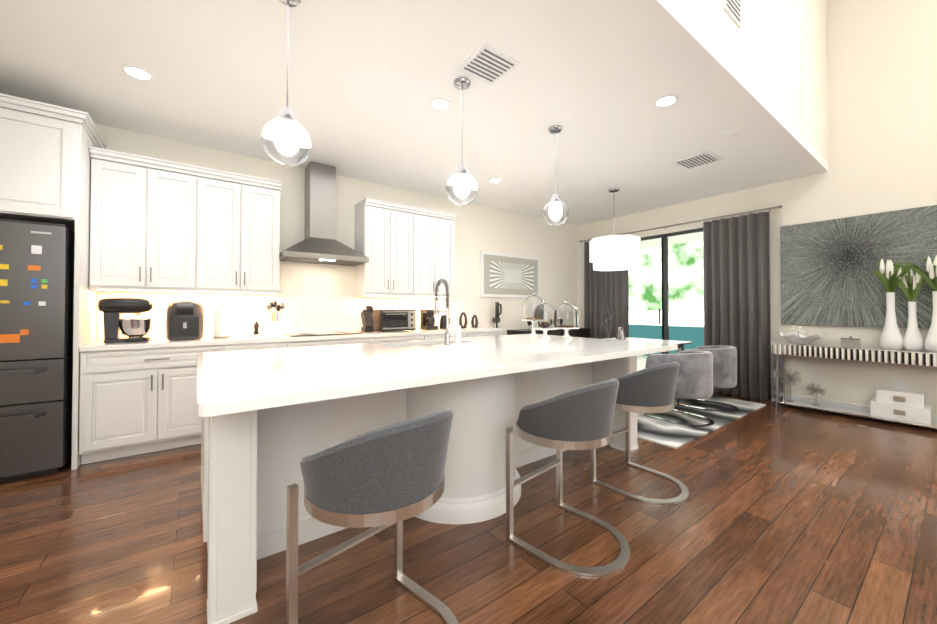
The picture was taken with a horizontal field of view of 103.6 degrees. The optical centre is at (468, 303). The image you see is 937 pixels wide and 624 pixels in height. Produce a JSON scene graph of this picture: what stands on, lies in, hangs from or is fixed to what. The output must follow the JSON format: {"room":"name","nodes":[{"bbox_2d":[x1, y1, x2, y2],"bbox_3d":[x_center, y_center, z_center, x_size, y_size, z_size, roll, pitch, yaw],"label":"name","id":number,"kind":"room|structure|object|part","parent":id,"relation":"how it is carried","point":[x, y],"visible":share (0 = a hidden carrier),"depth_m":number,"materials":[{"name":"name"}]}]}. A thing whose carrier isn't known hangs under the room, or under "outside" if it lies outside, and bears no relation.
{"room":"kitchen","nodes":[
{"label":"kitchen","id":0,"kind":"room"},
{"bbox_2d":[94,123,576,340],"bbox_3d":[-1.012,-0.206,5.034,8.030,2.950,0.100,1,-1,-37],"label":"wall","id":1,"kind":"structure","parent":0,"point":[478,229],"depth_m":4.97,"materials":[{"name":"white paint"}]},
{"bbox_2d":[89,146,456,297],"bbox_3d":[-1.729,-0.679,4.197,3.606,1.155,0.399,1,-1,-37],"label":"upper cabinet","id":2,"kind":"object","parent":1,"relation":"attached to","point":[158,225],"visible":0.92,"depth_m":3.50,"materials":[{"name":"white wood"}]},
{"bbox_2d":[280,161,368,265],"bbox_3d":[-1.656,-1.032,4.192,0.896,1.114,0.497,1,-1,-37],"label":"range hood","id":3,"kind":"object","parent":1,"relation":"attached to","point":[319,244],"visible":0.94,"depth_m":4.16,"materials":[{"name":"silver metal"}]},
{"bbox_2d":[480,251,539,297],"bbox_3d":[0.731,-0.470,6.237,1.340,0.730,0.045,1,-1,-37],"label":"picture frame","id":4,"kind":"object","parent":1,"relation":"attached to","point":[486,258],"visible":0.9,"depth_m":6.12,"materials":[{"name":"white wood"}]},
{"bbox_2d":[490,261,533,289],"bbox_3d":[0.748,-0.471,6.215,1.000,0.430,0.010,1,-1,-37],"label":"rays","id":5,"kind":"object","parent":4,"relation":"attached to","point":[510,275],"visible":1,"depth_m":6.19,"materials":[{"name":"white"}]},
{"bbox_2d":[0,0,828,225],"bbox_3d":[0.068,-1.649,3.595,8.030,0.100,3.730,1,-1,-37],"label":"ceiling","id":6,"kind":"structure","parent":0,"point":[369,81],"depth_m":2.77,"materials":[{"name":"white paint"}]},
{"bbox_2d":[121,64,153,80],"bbox_3d":[-2.301,-1.607,2.567,0.169,0.010,0.169,-1,-1,44],"label":"recessed light","id":7,"kind":"object","parent":6,"relation":"in","point":[137,72],"depth_m":2.56,"materials":[{"name":"white"}]},
{"bbox_2d":[261,0,311,166],"bbox_3d":[-0.944,-1.171,1.923,0.236,0.897,0.236,1,-1,-37],"label":"globe pendant light","id":8,"kind":"object","parent":6,"relation":"hanging from","point":[285,139],"visible":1,"depth_m":1.85,"materials":[{"name":"glass"}]},
{"bbox_3d":[-0.944,-0.837,1.919,0.236,0.229,0.236,1,-1,-37],"label":"glass","id":9,"kind":"part","parent":8,"relation":"part of","materials":[{"name":"white"}]},
{"bbox_2d":[430,98,450,109],"bbox_3d":[-0.226,-1.602,2.959,0.169,0.010,0.169,-1,-1,44],"label":"recessed light","id":10,"kind":"object","parent":6,"relation":"in","point":[436,103],"depth_m":2.95,"materials":[{"name":"white"}]},
{"bbox_2d":[446,77,477,205],"bbox_3d":[-0.046,-1.162,2.676,0.236,0.897,0.236,1,-1,-37],"label":"globe pendant light","id":11,"kind":"object","parent":6,"relation":"hanging from","point":[462,187],"visible":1,"depth_m":2.61,"materials":[{"name":"clear glass"}]},
{"bbox_3d":[-0.046,-0.828,2.672,0.236,0.229,0.236,1,-1,-37],"label":"glass","id":12,"kind":"part","parent":11,"relation":"part of","materials":[{"name":"white"}]},
{"bbox_2d":[457,43,519,84],"bbox_3d":[0.133,-1.605,2.491,0.300,0.016,0.300,1,-1,-37],"label":"ceiling vent","id":13,"kind":"object","parent":6,"relation":"in","point":[487,64],"visible":0.96,"depth_m":2.47,"materials":[{"name":"white metal"}]},
{"bbox_2d":[489,178,501,182],"bbox_3d":[0.344,-1.580,4.725,0.169,0.010,0.169,-1,-1,44],"label":"recessed light","id":14,"kind":"object","parent":6,"relation":"in","point":[493,180],"depth_m":4.72,"materials":[{"name":"white"}]},
{"bbox_2d":[542,125,568,226],"bbox_3d":[0.792,-1.153,3.359,0.236,0.897,0.236,1,-1,-37],"label":"globe pendant light","id":15,"kind":"object","parent":6,"relation":"hanging from","point":[555,212],"visible":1,"depth_m":3.29,"materials":[{"name":"clear glass"}]},
{"bbox_3d":[0.792,-0.819,3.355,0.236,0.229,0.236,1,-1,-37],"label":"glass","id":16,"kind":"part","parent":15,"relation":"part of","materials":[{"name":"white"}]},
{"bbox_2d":[589,188,640,270],"bbox_3d":[2.006,-1.030,5.079,0.618,1.099,0.618,1,-1,-37],"label":"drum pendant light","id":17,"kind":"object","parent":6,"relation":"hanging from","point":[614,252],"visible":1,"depth_m":4.84,"materials":[{"name":"white fabric"},{"name":"chrome"}]},
{"bbox_2d":[654,94,677,106],"bbox_3d":[1.561,-1.603,2.914,0.169,0.010,0.169,-1,-1,44],"label":"recessed light","id":18,"kind":"object","parent":6,"relation":"in","point":[666,100],"depth_m":2.90,"materials":[{"name":"white"}]},
{"bbox_2d":[673,150,721,169],"bbox_3d":[2.536,-1.584,4.085,0.360,0.018,0.360,1,-1,-37],"label":"ceiling vent","id":19,"kind":"object","parent":6,"relation":"in","point":[699,159],"visible":0.96,"depth_m":4.06,"materials":[{"name":"white metal"}]},
{"bbox_2d":[724,128,739,136],"bbox_3d":[2.436,-1.585,3.413,0.120,0.034,0.120,1,-1,-37],"label":"smoke detector","id":20,"kind":"object","parent":6,"relation":"attached to","point":[731,132],"visible":1,"depth_m":3.38,"materials":[{"name":"white plastic"}]},
{"bbox_2d":[0,392,936,623],"bbox_3d":[1.345,1.258,1.834,8.030,0.060,8.020,1,-1,-37],"label":"floor","id":21,"kind":"structure","parent":0,"point":[786,514],"depth_m":1.87,"materials":[{"name":"brown wood"}]},
{"bbox_2d":[0,218,74,480],"bbox_3d":[-3.479,0.323,2.646,0.910,1.829,0.729,1,-1,-37],"label":"fridge","id":22,"kind":"object","parent":21,"relation":"on","point":[36,310],"visible":0.96,"depth_m":2.59,"materials":[{"name":"grey metal"}]},
{"bbox_2d":[0,93,105,469],"bbox_3d":[-3.488,-0.099,2.705,1.070,2.673,0.687,1,-1,-37],"label":"tall cabinet","id":23,"kind":"object","parent":21,"relation":"on","point":[45,167],"visible":0.79,"depth_m":2.71,"materials":[{"name":"white wood"}]},
{"bbox_2d":[79,291,226,464],"bbox_3d":[-2.746,0.566,3.285,0.906,1.358,0.630,1,-1,-37],"label":"base cabinet","id":24,"kind":"object","parent":21,"relation":"on","point":[136,398],"depth_m":3.01,"materials":[{"name":"white wood"}]},
{"bbox_2d":[98,297,152,342],"bbox_3d":[-2.941,0.133,3.165,0.351,0.380,0.222,1,-1,-37],"label":"stand mixer","id":25,"kind":"object","parent":24,"relation":"on","point":[113,309],"visible":1,"depth_m":3.11,"materials":[{"name":"black plastic"}]},
{"bbox_2d":[155,309,164,321],"bbox_3d":[-2.946,0.110,3.517,0.070,0.120,0.005,1,-1,-37],"label":"electrical outlet plate","id":26,"kind":"object","parent":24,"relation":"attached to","point":[159,315],"depth_m":3.51,"materials":[{"name":"white plastic"}]},
{"bbox_2d":[166,300,203,339],"bbox_3d":[-2.588,0.146,3.369,0.280,0.360,0.332,1,-1,-37],"label":"air fryer","id":27,"kind":"object","parent":24,"relation":"on","point":[184,319],"visible":1,"depth_m":3.28,"materials":[{"name":"grey plastic"}]},
{"bbox_2d":[227,294,290,350],"bbox_3d":[-2.173,0.571,3.710,0.520,1.358,0.630,1,-1,-37],"label":"base cabinet","id":28,"kind":"object","parent":21,"relation":"on","point":[245,309],"depth_m":3.93,"materials":[{"name":"white"}]},
{"bbox_2d":[212,304,230,337],"bbox_3d":[-2.409,0.163,3.597,0.150,0.332,0.150,1,-1,-37],"label":"paper towel","id":29,"kind":"object","parent":28,"relation":"on","point":[221,321],"visible":1,"depth_m":3.54,"materials":[{"name":"white paper"}]},
{"bbox_2d":[245,322,262,336],"bbox_3d":[-2.162,0.255,3.716,0.140,0.150,0.100,1,-1,-37],"label":"tray","id":30,"kind":"object","parent":28,"relation":"on","point":[255,333],"visible":1,"depth_m":3.71,"materials":[{"name":"white ceramic"}]},
{"bbox_2d":[266,301,284,335],"bbox_3d":[-2.035,0.148,3.882,0.180,0.368,0.128,1,-1,-37],"label":"utensil crock","id":31,"kind":"object","parent":28,"relation":"on","point":[274,328],"visible":1,"depth_m":3.85,"materials":[{"name":"white ceramic"}]},
{"bbox_2d":[291,295,374,346],"bbox_3d":[-1.610,0.577,4.126,0.880,1.358,0.630,1,-1,-37],"label":"base cabinet","id":32,"kind":"object","parent":21,"relation":"on","point":[309,313],"depth_m":4.36,"materials":[{"name":"white"}]},
{"bbox_2d":[283,331,361,335],"bbox_3d":[-1.627,0.331,4.136,0.740,0.008,0.440,1,-1,-37],"label":"cooktop","id":33,"kind":"object","parent":32,"relation":"in","point":[321,333],"visible":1,"depth_m":4.06,"materials":[{"name":"black glass"}]},
{"bbox_2d":[286,408,457,623],"bbox_3d":[-0.318,0.794,1.327,0.560,0.855,0.582,1,-1,-37],"label":"bar stool","id":34,"kind":"object","parent":21,"relation":"on","point":[379,479],"visible":1,"depth_m":1.15,"materials":[{"name":"grey fabric"}]},
{"bbox_2d":[375,297,426,342],"bbox_3d":[-0.992,0.582,4.585,0.660,1.358,0.630,1,-1,-37],"label":"base cabinet","id":35,"kind":"object","parent":21,"relation":"on","point":[381,303],"depth_m":4.86,"materials":[{"name":"white"}]},
{"bbox_2d":[360,305,373,331],"bbox_3d":[-1.233,0.179,4.496,0.100,0.322,0.214,1,-1,-37],"label":"knife block","id":36,"kind":"object","parent":35,"relation":"on","point":[367,319],"visible":1,"depth_m":4.45,"materials":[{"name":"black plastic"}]},
{"bbox_2d":[372,310,415,331],"bbox_3d":[-0.946,0.208,4.679,0.460,0.270,0.382,1,-1,-37],"label":"toaster oven","id":37,"kind":"object","parent":35,"relation":"on","point":[390,320],"visible":0.96,"depth_m":4.54,"materials":[{"name":"silver metal"}]},
{"bbox_2d":[201,354,644,623],"bbox_3d":[-0.128,0.805,2.795,3.060,0.870,1.410,1,-1,-37],"label":"kitchen island","id":38,"kind":"object","parent":21,"relation":"on","point":[271,418],"depth_m":1.97,"materials":[{"name":"white wood"}]},
{"bbox_2d":[196,334,677,417],"bbox_3d":[-0.045,0.350,2.731,3.170,0.040,1.660,1,-1,-37],"label":"island countertop","id":39,"kind":"structure","parent":38,"relation":"on","point":[239,381],"depth_m":1.94,"materials":[{"name":"white stone"}]},
{"bbox_2d":[416,342,439,345],"bbox_3d":[-0.341,0.485,3.170,0.766,0.244,0.386,1,-1,-37],"label":"sink","id":40,"kind":"object","parent":39,"relation":"in","point":[417,343],"depth_m":3.35,"materials":[{"name":"white ceramic"}]},
{"bbox_2d":[433,279,455,344],"bbox_3d":[-0.201,0.062,3.078,0.109,0.542,0.226,1,-1,-37],"label":"faucet","id":41,"kind":"object","parent":39,"relation":"on","point":[437,311],"visible":1,"depth_m":3.00,"materials":[{"name":"silver metal"}]},
{"bbox_2d":[454,326,460,343],"bbox_3d":[-0.091,0.258,3.097,0.060,0.150,0.060,1,-1,-37],"label":"soap dispenser","id":42,"kind":"object","parent":39,"relation":"on","point":[457,336],"visible":1,"depth_m":3.07,"materials":[{"name":"white ceramic"}]},
{"bbox_2d":[521,292,543,335],"bbox_3d":[0.696,0.106,3.943,0.258,0.476,0.258,1,-1,-37],"label":"cake stand","id":43,"kind":"object","parent":39,"relation":"on","point":[531,303],"visible":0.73,"depth_m":3.87,"materials":[{"name":"clear glass"}]},
{"bbox_2d":[532,299,558,339],"bbox_3d":[0.737,0.145,3.551,0.258,0.388,0.258,1,-1,-37],"label":"cake stand","id":44,"kind":"object","parent":39,"relation":"on","point":[544,317],"visible":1,"depth_m":3.47,"materials":[{"name":"clear glass"}]},
{"bbox_2d":[556,299,579,337],"bbox_3d":[0.978,0.147,3.679,0.258,0.388,0.258,1,-1,-37],"label":"cake stand","id":45,"kind":"object","parent":39,"relation":"on","point":[567,316],"visible":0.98,"depth_m":3.59,"materials":[{"name":"clear glass"}]},
{"bbox_2d":[601,301,614,340],"bbox_3d":[1.293,0.154,3.389,0.250,0.366,0.148,1,-1,-37],"label":"wire sculpture","id":46,"kind":"object","parent":39,"relation":"on","point":[604,303],"visible":1,"depth_m":3.38,"materials":[{"name":"silver metal"}]},
{"bbox_2d":[427,298,470,339],"bbox_3d":[-0.461,0.588,4.978,0.660,1.358,0.630,1,-1,-37],"label":"base cabinet","id":47,"kind":"object","parent":21,"relation":"on","point":[455,304],"depth_m":5.44,"materials":[{"name":"white"}]},
{"bbox_2d":[420,309,449,329],"bbox_3d":[-0.432,0.213,5.066,0.427,0.270,0.177,1,-1,-37],"label":"coffee maker","id":48,"kind":"object","parent":47,"relation":"on","point":[427,319],"visible":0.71,"depth_m":4.97,"materials":[{"name":"black plastic"}]},
{"bbox_2d":[471,299,503,336],"bbox_3d":[0.061,0.593,5.365,0.640,1.358,0.630,1,-1,-37],"label":"countertop","id":49,"kind":"structure","parent":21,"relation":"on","point":[480,331],"depth_m":5.25,"materials":[{"name":"white stone"}]},
{"bbox_2d":[459,312,466,327],"bbox_3d":[-0.076,0.237,5.386,0.140,0.231,0.065,1,-1,-40],"label":"sculpture","id":50,"kind":"object","parent":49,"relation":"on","point":[460,320],"visible":1,"depth_m":5.37,"materials":[{"name":"brown wood"}]},
{"bbox_2d":[471,315,477,327],"bbox_3d":[0.092,0.258,5.511,0.119,0.191,0.066,1,-1,-41],"label":"sculpture","id":51,"kind":"object","parent":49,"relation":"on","point":[476,322],"visible":1,"depth_m":5.50,"materials":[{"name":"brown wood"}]},
{"bbox_2d":[507,328,590,337],"bbox_3d":[1.459,0.865,6.489,1.690,0.844,0.477,1,-1,-37],"label":"buffet","id":52,"kind":"object","parent":21,"relation":"on","point":[583,332],"visible":0.1,"depth_m":6.33,"materials":[{"name":"black wood"}]},
{"bbox_2d":[506,378,629,575],"bbox_3d":[0.528,0.802,1.940,0.544,0.855,0.582,1,-1,-37],"label":"bar stool","id":53,"kind":"object","parent":21,"relation":"on","point":[580,418],"visible":1,"depth_m":1.76,"materials":[{"name":"grey fabric"}]},
{"bbox_2d":[590,362,688,504],"bbox_3d":[1.186,0.810,2.552,0.537,0.855,0.584,1,-1,-37],"label":"bar stool","id":54,"kind":"object","parent":21,"relation":"on","point":[652,389],"visible":0.85,"depth_m":2.35,"materials":[{"name":"grey fabric"}]},
{"bbox_2d":[637,395,765,448],"bbox_3d":[2.033,1.260,4.845,2.400,0.011,2.400,1,-1,-37],"label":"rug","id":55,"kind":"object","parent":21,"relation":"on","point":[672,435],"visible":0.36,"depth_m":3.96,"materials":[{"name":"fabric"}]},
{"bbox_2d":[606,337,691,352],"bbox_3d":[1.980,0.880,4.811,1.830,0.747,1.000,1,-1,-37],"label":"dining table","id":56,"kind":"object","parent":55,"relation":"on","point":[680,344],"visible":0.25,"depth_m":4.98,"materials":[{"name":"white ceramic"}]},
{"bbox_2d":[616,327,625,340],"bbox_3d":[1.993,0.406,4.826,0.120,0.200,0.120,1,-1,-37],"label":"centerpiece","id":57,"kind":"object","parent":56,"relation":"on","point":[620,335],"visible":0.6,"depth_m":4.79,"materials":[{"name":"silver metal"}]},
{"bbox_2d":[644,351,713,426],"bbox_3d":[2.290,0.874,4.033,0.668,0.740,0.677,1,-1,-37],"label":"tub chair","id":58,"kind":"object","parent":55,"relation":"on","point":[695,378],"visible":0.56,"depth_m":3.73,"materials":[{"name":"grey fabric"}]},
{"bbox_2d":[677,346,738,412],"bbox_3d":[2.909,0.880,4.541,0.669,0.740,0.678,1,-1,-37],"label":"tub chair","id":59,"kind":"object","parent":55,"relation":"on","point":[724,366],"visible":0.46,"depth_m":4.23,"materials":[{"name":"grey fabric"}]},
{"bbox_2d":[771,342,936,428],"bbox_3d":[4.474,0.866,3.874,0.344,0.774,1.969,1,-1,-37],"label":"console table","id":60,"kind":"object","parent":21,"relation":"on","point":[901,356],"visible":0.96,"depth_m":4.12,"materials":[{"name":"silver metal"}]},
{"bbox_2d":[780,369,802,401],"bbox_3d":[3.968,0.996,4.537,0.219,0.400,0.212,1,-1,-37],"label":"decor","id":61,"kind":"object","parent":60,"relation":"on","point":[790,378],"visible":1,"depth_m":4.53,"materials":[{"name":"silver metal"}]},
{"bbox_2d":[780,325,821,343],"bbox_3d":[4.037,0.375,4.487,0.248,0.223,0.387,1,-1,-37],"label":"bowl","id":62,"kind":"object","parent":60,"relation":"on","point":[797,337],"visible":1,"depth_m":4.45,"materials":[{"name":"white ceramic"}]},
{"bbox_2d":[806,383,825,405],"bbox_3d":[4.106,1.067,4.355,0.174,0.254,0.179,1,-1,-37],"label":"decor","id":63,"kind":"object","parent":60,"relation":"on","point":[815,391],"visible":1,"depth_m":4.34,"materials":[{"name":"silver metal"}]},
{"bbox_2d":[840,336,860,346],"bbox_3d":[4.301,0.422,4.147,0.110,0.119,0.150,1,-1,-37],"label":"box","id":64,"kind":"object","parent":60,"relation":"on","point":[850,341],"visible":0.98,"depth_m":4.11,"materials":[{"name":"silver metal"}]},
{"bbox_2d":[873,259,913,349],"bbox_3d":[4.491,-0.006,3.896,0.170,0.968,0.289,1,-1,-37],"label":"vase","id":65,"kind":"object","parent":60,"relation":"on","point":[891,338],"visible":1,"depth_m":3.89,"materials":[{"name":"white ceramic"}]},
{"bbox_2d":[871,387,931,424],"bbox_3d":[4.502,1.047,3.840,0.253,0.280,0.400,1,-1,-37],"label":"decorative boxes","id":66,"kind":"object","parent":60,"relation":"on","point":[903,405],"visible":1,"depth_m":3.77,"materials":[{"name":"white wood"}]},
{"bbox_2d":[894,269,928,350],"bbox_3d":[4.594,0.053,3.809,0.153,0.849,0.267,1,-1,-37],"label":"vase","id":67,"kind":"object","parent":60,"relation":"on","point":[910,284],"visible":0.92,"depth_m":3.79,"materials":[{"name":"white ceramic"}]},
{"bbox_2d":[911,255,936,351],"bbox_3d":[4.663,-0.008,3.663,0.180,0.966,0.339,1,-1,-37],"label":"vase","id":68,"kind":"object","parent":60,"relation":"on","point":[930,345],"visible":1,"depth_m":3.67,"materials":[{"name":"white ceramic"}]},
{"bbox_2d":[493,302,501,327],"bbox_3d":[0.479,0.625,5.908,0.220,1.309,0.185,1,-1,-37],"label":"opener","id":69,"kind":"object","parent":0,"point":[496,319],"visible":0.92,"depth_m":5.91,"materials":[{"name":"black plastic"}]},
{"bbox_2d":[674,0,827,161],"bbox_3d":[1.109,-3.043,2.124,7.930,2.650,0.100,1,-1,-37],"label":"wall","id":70,"kind":"structure","parent":0,"point":[775,51],"depth_m":3.36,"materials":[{"name":"white paint"}]},
{"bbox_2d":[723,0,740,27],"bbox_3d":[1.863,-2.162,2.599,0.300,0.300,0.016,1,-1,-37],"label":"air vent","id":71,"kind":"object","parent":70,"relation":"attached to","point":[732,8],"visible":1,"depth_m":2.61,"materials":[{"name":"white metal"}]},
{"bbox_2d":[577,0,936,415],"bbox_3d":[4.531,-1.541,4.231,0.100,5.600,8.020,1,-1,-37],"label":"wall","id":72,"kind":"structure","parent":0,"point":[882,97],"depth_m":4.22,"materials":[{"name":"white paint"}]},
{"bbox_2d":[628,228,703,370],"bbox_3d":[3.191,0.071,5.993,0.090,2.420,1.840,1,-1,-37],"label":"sliding glass door","id":73,"kind":"structure","parent":72,"relation":"attached to","point":[666,287],"depth_m":5.94,"materials":[{"name":"clear glass"}]},
{"bbox_2d":[579,205,781,241],"bbox_3d":[3.110,-1.219,5.936,0.148,0.036,3.060,1,-1,-37],"label":"curtain rod","id":74,"kind":"object","parent":72,"relation":"attached to","point":[779,206],"visible":0.96,"depth_m":5.39,"materials":[{"name":"silver metal"}]},
{"bbox_2d":[584,242,628,338],"bbox_3d":[2.478,0.048,6.682,0.137,2.455,0.884,1,-1,-37],"label":"curtain","id":75,"kind":"object","parent":74,"relation":"hanging from","point":[610,289],"visible":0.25,"depth_m":6.71,"materials":[{"name":"grey fabric"}]},
{"bbox_2d":[703,211,770,399],"bbox_3d":[3.666,0.027,5.072,0.137,2.455,0.774,1,-1,-37],"label":"curtain","id":76,"kind":"object","parent":74,"relation":"hanging from","point":[736,260],"visible":0.96,"depth_m":4.99,"materials":[{"name":"grey fabric"}]},
{"bbox_2d":[771,392,936,419],"bbox_3d":[5.277,1.189,3.093,0.015,0.110,5.160,1,-1,-37],"label":"baseboard","id":77,"kind":"structure","parent":72,"relation":"attached to","point":[865,407],"depth_m":4.38,"materials":[{"name":"white"}]},
{"bbox_2d":[780,205,936,327],"bbox_3d":[4.629,-0.375,3.959,0.042,1.260,1.990,1,-1,-37],"label":"canvas","id":78,"kind":"object","parent":72,"relation":"attached to","point":[829,277],"visible":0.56,"depth_m":4.23},
{"bbox_2d":[894,379,904,389],"bbox_3d":[4.636,0.875,3.966,0.007,0.120,0.080,1,-1,-37],"label":"outlet","id":79,"kind":"object","parent":72,"relation":"attached to","point":[899,384],"visible":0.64,"depth_m":3.96,"materials":[{"name":"white plastic"}]}
]}

